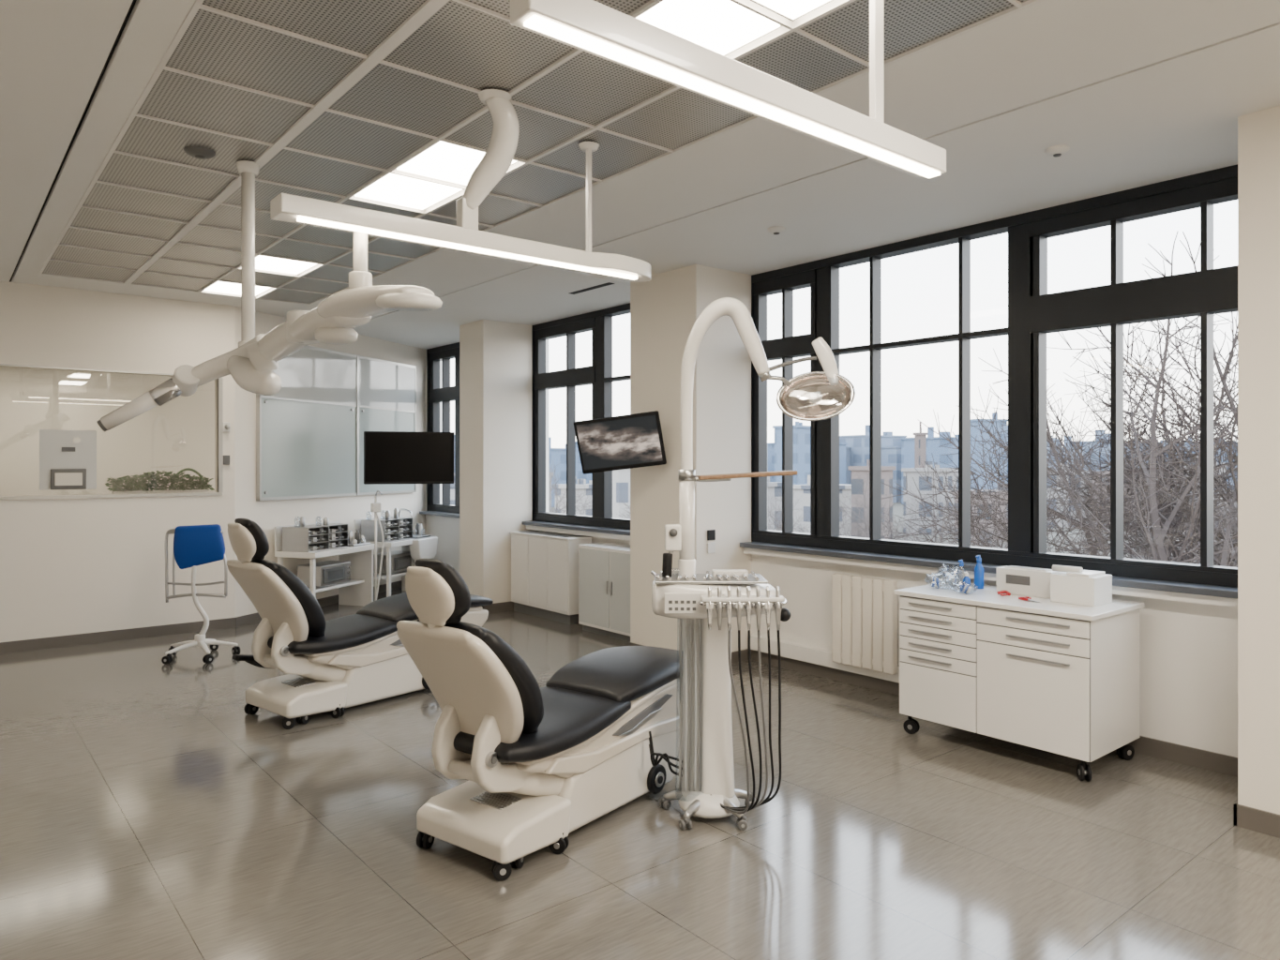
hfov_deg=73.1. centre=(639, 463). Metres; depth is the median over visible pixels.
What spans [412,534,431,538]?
tray
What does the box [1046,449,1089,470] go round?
block
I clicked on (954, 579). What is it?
plastic bag
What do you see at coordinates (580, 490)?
block
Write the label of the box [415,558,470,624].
cushion
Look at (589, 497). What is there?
bare tree
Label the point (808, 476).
plant
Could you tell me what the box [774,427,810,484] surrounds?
block
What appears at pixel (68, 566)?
wall
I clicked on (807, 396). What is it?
dental lamp head
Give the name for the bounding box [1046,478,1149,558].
bare tree
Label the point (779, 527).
bare tree
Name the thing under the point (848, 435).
roof parapet
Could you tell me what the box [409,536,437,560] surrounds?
basin
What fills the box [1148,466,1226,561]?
block
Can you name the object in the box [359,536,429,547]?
countertop
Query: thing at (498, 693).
backrest cushion
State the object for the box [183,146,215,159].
smoke detector
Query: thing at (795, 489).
bare tree
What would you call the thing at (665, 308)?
pillar
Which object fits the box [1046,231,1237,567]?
bare tree
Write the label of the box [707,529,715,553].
wall socket
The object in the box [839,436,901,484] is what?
block
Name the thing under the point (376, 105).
grid
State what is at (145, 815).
floor
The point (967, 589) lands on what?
plastic bag
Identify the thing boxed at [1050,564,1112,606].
box
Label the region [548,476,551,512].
block
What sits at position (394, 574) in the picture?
shelf
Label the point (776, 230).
smoke detector
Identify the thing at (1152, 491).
bare tree
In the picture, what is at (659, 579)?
tray
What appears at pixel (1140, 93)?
ceiling
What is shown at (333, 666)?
dental chair
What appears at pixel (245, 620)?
baseboard
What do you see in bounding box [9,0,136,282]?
trim
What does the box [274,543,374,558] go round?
countertop
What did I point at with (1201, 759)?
baseboard
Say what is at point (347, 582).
shelf
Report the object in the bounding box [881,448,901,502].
block
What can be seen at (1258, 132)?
pillar
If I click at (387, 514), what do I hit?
jar
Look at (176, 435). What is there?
interior window
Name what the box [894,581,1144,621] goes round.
countertop
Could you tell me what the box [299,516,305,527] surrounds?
jar
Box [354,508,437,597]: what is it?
workstation
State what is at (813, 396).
lamp
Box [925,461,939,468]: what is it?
plant
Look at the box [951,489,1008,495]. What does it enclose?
roof
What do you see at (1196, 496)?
bare tree
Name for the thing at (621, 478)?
block
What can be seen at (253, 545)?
cushion
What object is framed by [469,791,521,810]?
vent
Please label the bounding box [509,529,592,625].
base cabinet
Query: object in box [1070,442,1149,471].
block
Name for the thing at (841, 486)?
roof
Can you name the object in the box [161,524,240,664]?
stool
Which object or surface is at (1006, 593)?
clamp
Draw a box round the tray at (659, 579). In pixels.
[654,573,767,584]
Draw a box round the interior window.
[0,366,214,496]
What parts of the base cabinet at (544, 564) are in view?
lid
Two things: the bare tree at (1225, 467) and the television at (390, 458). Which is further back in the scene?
the bare tree at (1225, 467)
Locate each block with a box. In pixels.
[450,486,454,505]
[548,450,591,507]
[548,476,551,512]
[555,488,591,515]
[612,468,630,518]
[767,444,845,484]
[767,486,782,530]
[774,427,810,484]
[793,488,851,536]
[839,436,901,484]
[845,449,850,484]
[851,470,892,539]
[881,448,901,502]
[901,438,958,504]
[903,471,958,535]
[914,435,926,467]
[953,493,1008,542]
[970,421,1007,489]
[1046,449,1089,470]
[1046,473,1091,527]
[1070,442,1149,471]
[1091,475,1145,527]
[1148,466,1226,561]
[1218,444,1237,490]
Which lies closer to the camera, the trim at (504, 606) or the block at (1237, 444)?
the trim at (504, 606)
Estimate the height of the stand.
1.308 m
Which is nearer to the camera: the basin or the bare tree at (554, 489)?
the basin
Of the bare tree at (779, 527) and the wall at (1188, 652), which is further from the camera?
the bare tree at (779, 527)
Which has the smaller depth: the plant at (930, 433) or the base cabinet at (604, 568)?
the base cabinet at (604, 568)
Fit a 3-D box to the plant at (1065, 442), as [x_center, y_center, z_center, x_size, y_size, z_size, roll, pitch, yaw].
[93.454,-4.741,191.833,1.846,2.772,11.576,0,0,43]
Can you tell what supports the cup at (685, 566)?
attached to the unit
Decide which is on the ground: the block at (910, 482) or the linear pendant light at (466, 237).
the block at (910, 482)
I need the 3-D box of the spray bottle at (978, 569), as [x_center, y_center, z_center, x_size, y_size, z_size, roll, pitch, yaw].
[2.034,0.652,5.174,0.056,0.200,0.056,0,0,6]
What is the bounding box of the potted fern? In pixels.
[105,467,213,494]
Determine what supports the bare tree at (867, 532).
on the ground
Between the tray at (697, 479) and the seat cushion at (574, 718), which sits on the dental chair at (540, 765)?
the seat cushion at (574, 718)
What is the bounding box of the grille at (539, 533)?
[519,530,582,537]
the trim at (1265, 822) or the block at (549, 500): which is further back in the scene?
the block at (549, 500)
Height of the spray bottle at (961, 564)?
0.170 m
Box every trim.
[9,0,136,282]
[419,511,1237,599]
[481,601,513,613]
[525,525,1237,607]
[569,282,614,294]
[628,642,751,664]
[750,634,899,683]
[1233,800,1279,838]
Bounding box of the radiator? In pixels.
[831,572,897,675]
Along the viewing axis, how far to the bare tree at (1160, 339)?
27.86 m
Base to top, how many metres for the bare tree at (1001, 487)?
7.582 m
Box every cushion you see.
[234,517,269,561]
[250,559,325,637]
[267,614,398,654]
[301,605,482,657]
[355,592,493,621]
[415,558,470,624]
[417,618,543,734]
[453,686,631,763]
[545,646,683,701]
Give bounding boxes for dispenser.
[996,565,1059,598]
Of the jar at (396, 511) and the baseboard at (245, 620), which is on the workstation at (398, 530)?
the jar at (396, 511)
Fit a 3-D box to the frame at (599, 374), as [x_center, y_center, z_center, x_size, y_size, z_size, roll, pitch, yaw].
[-0.348,-0.443,8.654,0.130,2.175,2.600,0,0,-39]
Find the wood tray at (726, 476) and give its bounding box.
[696,470,798,480]
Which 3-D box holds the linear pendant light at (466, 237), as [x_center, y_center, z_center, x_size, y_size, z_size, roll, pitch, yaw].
[-0.610,-1.234,3.751,1.830,0.642,0.385,0,0,-39]
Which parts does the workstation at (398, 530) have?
leg, under door, panel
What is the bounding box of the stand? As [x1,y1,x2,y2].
[370,490,383,601]
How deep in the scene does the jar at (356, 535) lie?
9.43 m
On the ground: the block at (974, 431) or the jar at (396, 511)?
the block at (974, 431)
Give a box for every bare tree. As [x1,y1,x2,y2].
[548,460,591,515]
[548,465,565,512]
[563,496,591,514]
[617,496,630,518]
[767,488,804,531]
[767,488,807,531]
[767,496,810,533]
[796,502,858,534]
[839,465,903,539]
[843,479,920,541]
[843,487,895,540]
[882,231,1237,567]
[884,481,958,544]
[890,464,996,547]
[900,348,1200,563]
[970,486,1049,547]
[971,528,1058,547]
[988,501,1052,545]
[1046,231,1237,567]
[1046,321,1237,563]
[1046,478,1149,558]
[1056,495,1149,557]
[1084,311,1237,566]
[1103,492,1180,561]
[1142,496,1218,562]
[1170,444,1237,566]
[1174,466,1237,556]
[1178,490,1237,561]
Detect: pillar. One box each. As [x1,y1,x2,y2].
[459,319,532,603]
[630,264,751,651]
[1237,105,1279,814]
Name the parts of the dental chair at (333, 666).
pedal arm, floor plate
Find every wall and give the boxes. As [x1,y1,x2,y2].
[0,281,234,642]
[234,306,425,617]
[425,339,1237,757]
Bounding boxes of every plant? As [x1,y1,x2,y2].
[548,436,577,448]
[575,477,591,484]
[807,475,810,485]
[865,424,892,435]
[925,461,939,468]
[927,426,958,436]
[992,412,997,419]
[1048,436,1071,447]
[1095,429,1110,440]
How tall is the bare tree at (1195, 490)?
8.613 m
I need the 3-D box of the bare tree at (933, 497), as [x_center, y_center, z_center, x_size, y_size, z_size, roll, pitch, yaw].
[16.749,4.240,49.691,5.224,8.829,6.087,0,0,-34]
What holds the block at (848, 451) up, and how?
on the ground
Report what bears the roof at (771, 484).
on the block at (772, 491)
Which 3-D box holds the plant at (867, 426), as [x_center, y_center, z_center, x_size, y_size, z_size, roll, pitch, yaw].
[55.480,-7.479,200.192,6.856,2.550,1.700,0,0,-27]
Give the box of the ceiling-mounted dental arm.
[96,160,442,431]
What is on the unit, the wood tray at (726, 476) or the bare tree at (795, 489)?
the wood tray at (726, 476)
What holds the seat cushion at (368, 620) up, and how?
on the dental chair at (333, 666)
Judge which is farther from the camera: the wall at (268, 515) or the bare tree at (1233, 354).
the bare tree at (1233, 354)
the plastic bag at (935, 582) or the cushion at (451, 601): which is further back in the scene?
the plastic bag at (935, 582)
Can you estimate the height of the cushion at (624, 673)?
0.149 m
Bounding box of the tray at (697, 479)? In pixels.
[694,476,730,481]
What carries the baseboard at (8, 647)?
attached to the wall at (68, 566)
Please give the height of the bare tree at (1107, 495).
7.350 m
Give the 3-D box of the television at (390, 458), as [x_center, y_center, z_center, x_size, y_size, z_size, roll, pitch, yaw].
[-2.752,-0.060,10.248,1.000,0.600,0.869,0,0,-17]
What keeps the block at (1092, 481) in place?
on the ground
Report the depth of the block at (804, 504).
93.05 m
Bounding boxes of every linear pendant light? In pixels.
[270,89,651,281]
[509,0,946,178]
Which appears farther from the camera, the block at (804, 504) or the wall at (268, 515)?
the block at (804, 504)
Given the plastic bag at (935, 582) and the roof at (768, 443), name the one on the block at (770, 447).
the roof at (768, 443)
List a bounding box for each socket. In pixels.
[223,455,229,465]
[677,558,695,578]
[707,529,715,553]
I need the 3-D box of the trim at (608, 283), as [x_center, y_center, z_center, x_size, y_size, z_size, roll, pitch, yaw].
[-0.430,-1.533,7.550,0.060,0.014,0.600,0,0,-39]
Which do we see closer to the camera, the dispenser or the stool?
the dispenser
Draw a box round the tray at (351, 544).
[348,542,370,546]
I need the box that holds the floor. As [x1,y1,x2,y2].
[0,587,1279,959]
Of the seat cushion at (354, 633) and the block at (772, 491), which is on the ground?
the block at (772, 491)
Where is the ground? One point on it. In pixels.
(897, 508)
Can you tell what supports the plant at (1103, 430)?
on the roof parapet
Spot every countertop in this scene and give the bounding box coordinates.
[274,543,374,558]
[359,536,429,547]
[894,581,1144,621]
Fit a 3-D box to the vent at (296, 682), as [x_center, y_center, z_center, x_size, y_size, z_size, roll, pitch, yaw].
[-2.176,1.397,5.491,0.185,0.014,0.125,0,0,40]
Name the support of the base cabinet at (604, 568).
on the floor
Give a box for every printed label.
[61,447,75,451]
[73,437,79,443]
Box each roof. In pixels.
[548,448,578,450]
[552,483,591,488]
[767,442,847,444]
[767,481,782,486]
[772,424,810,428]
[793,483,851,489]
[848,466,895,470]
[881,446,901,448]
[900,436,958,439]
[901,467,958,471]
[912,432,927,435]
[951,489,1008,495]
[970,419,1008,421]
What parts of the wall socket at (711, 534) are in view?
plate white, plate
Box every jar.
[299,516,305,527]
[322,517,329,525]
[348,530,352,544]
[354,529,359,543]
[385,510,390,519]
[393,508,398,518]
[415,523,419,534]
[419,524,422,535]
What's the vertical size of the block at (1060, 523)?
7.182 m
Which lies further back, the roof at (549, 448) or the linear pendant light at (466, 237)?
the roof at (549, 448)
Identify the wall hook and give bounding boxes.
[222,421,230,431]
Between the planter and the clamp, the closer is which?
the clamp
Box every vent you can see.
[281,677,315,687]
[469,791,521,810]
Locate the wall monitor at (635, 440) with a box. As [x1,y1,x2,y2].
[573,410,666,474]
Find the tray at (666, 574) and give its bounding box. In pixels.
[650,569,759,580]
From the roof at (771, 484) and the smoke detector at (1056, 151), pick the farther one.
the roof at (771, 484)
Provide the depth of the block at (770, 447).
191.72 m
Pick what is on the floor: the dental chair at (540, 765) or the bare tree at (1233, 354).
the dental chair at (540, 765)
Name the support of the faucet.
on the workstation at (398, 530)
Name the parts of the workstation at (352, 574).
leg, leg, under door, panel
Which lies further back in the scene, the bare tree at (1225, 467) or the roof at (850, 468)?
the roof at (850, 468)
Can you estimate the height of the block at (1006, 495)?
5.216 m
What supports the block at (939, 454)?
on the ground
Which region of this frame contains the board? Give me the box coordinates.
[256,346,416,500]
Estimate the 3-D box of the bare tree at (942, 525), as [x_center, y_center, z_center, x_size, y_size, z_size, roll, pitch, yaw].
[11.885,4.728,36.808,4.645,7.851,5.413,0,0,23]
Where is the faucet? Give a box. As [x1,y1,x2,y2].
[398,508,412,517]
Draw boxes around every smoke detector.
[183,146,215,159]
[767,225,785,234]
[1044,145,1069,157]
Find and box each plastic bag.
[931,575,939,588]
[943,572,956,587]
[959,585,971,593]
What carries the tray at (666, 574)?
on the unit
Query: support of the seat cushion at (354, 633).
on the dental chair at (333, 666)
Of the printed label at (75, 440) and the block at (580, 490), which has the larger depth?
the block at (580, 490)
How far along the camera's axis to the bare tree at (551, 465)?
50.65 m
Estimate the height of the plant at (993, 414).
1.385 m
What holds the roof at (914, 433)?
on the block at (920, 441)
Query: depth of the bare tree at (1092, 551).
20.61 m
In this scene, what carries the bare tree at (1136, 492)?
on the ground
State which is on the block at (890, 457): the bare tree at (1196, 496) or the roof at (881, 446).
the roof at (881, 446)
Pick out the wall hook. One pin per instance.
(226, 426)
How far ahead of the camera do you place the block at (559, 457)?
170.40 m
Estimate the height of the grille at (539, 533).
0.003 m
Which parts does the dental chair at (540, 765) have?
floor plate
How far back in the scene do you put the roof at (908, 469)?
104.62 m
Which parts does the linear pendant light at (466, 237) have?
curved support arm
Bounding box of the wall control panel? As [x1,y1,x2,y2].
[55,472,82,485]
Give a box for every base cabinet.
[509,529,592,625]
[578,542,630,642]
[894,581,1144,782]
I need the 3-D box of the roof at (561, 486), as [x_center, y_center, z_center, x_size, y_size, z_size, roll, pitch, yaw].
[-6.076,2.363,88.321,4.803,0.400,3.336,0,0,-35]
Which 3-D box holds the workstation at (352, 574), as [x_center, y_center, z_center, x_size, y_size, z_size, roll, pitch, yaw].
[-3.335,1.073,9.214,0.500,1.055,1.020,0,0,18]
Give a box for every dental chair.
[226,517,493,729]
[396,558,683,881]
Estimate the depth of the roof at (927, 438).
172.87 m
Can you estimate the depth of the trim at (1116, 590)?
5.73 m
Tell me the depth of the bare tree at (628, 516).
47.36 m
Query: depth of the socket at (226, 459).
8.33 m
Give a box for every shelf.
[307,579,364,592]
[373,571,406,579]
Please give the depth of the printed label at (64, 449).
7.53 m
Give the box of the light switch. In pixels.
[223,455,229,465]
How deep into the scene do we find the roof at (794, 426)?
148.04 m
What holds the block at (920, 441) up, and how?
on the ground
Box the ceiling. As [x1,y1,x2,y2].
[0,0,1279,349]
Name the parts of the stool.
frame, frame, star leg, star leg, blue backrest, curved stem, star leg, star leg, frame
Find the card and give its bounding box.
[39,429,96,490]
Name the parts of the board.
glass, glass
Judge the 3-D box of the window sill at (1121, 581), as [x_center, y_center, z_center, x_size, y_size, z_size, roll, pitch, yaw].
[0.137,0.656,7.869,0.180,0.037,9.430,0,0,-39]
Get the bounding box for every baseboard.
[0,617,235,654]
[235,580,401,627]
[751,649,1237,777]
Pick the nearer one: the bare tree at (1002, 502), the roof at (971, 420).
the bare tree at (1002, 502)
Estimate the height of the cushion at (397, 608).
0.153 m
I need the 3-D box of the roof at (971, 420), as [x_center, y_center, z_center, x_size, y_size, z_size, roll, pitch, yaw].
[59.990,-7.374,150.008,6.270,0.400,4.313,0,0,-17]
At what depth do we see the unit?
3.89 m
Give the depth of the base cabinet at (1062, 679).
4.59 m
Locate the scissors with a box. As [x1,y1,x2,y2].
[1018,596,1039,602]
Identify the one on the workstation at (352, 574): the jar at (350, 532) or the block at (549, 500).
the jar at (350, 532)
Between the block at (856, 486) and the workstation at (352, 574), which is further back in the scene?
the block at (856, 486)
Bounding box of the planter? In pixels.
[111,489,208,494]
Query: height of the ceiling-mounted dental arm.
1.383 m
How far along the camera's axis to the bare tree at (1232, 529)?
20.18 m
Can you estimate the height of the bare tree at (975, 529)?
7.624 m
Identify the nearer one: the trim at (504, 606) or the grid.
the grid
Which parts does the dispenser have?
printed panel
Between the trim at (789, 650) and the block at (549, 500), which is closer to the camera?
the trim at (789, 650)
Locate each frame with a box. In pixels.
[0,363,222,499]
[50,468,86,489]
[426,342,459,513]
[532,302,630,529]
[751,164,1237,587]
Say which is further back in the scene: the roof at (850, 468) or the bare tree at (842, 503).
the roof at (850, 468)
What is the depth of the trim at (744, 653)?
6.94 m
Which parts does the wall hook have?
plate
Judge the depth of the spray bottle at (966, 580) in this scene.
5.07 m
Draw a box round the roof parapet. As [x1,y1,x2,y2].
[839,435,906,437]
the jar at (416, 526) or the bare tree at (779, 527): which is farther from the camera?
the bare tree at (779, 527)
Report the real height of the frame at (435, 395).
2.175 m
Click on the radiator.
(864, 609)
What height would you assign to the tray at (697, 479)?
0.029 m
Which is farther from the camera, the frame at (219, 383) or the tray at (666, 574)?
the frame at (219, 383)
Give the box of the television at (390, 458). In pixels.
[363,431,454,484]
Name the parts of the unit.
leg, post, leg, leg, rail, rail plate, leg, head knob, bulb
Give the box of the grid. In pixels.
[38,0,1044,304]
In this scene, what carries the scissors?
on the countertop
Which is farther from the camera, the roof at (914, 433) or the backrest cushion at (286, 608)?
the roof at (914, 433)
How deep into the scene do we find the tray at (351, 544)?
9.39 m
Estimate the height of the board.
1.650 m
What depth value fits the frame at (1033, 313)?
5.27 m
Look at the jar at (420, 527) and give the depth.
10.60 m
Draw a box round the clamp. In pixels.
[996,590,1010,596]
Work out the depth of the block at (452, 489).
108.29 m
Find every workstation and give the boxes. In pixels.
[274,516,374,606]
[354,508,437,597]
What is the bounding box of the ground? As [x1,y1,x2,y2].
[551,502,1234,564]
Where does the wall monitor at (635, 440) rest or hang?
attached to the pillar at (665, 308)
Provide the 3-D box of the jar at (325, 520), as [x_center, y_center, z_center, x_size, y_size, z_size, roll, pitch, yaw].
[-3.321,0.616,9.125,0.060,0.076,0.060,0,0,18]
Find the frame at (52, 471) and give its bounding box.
[50,468,86,489]
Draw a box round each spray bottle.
[958,559,963,566]
[963,572,970,588]
[974,555,983,588]
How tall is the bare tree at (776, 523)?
6.926 m
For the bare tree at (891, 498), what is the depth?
51.82 m
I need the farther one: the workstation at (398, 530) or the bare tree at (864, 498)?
the bare tree at (864, 498)
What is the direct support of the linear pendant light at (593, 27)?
hanging from the ceiling
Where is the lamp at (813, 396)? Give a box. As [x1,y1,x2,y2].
[680,297,838,469]
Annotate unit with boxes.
[648,297,855,830]

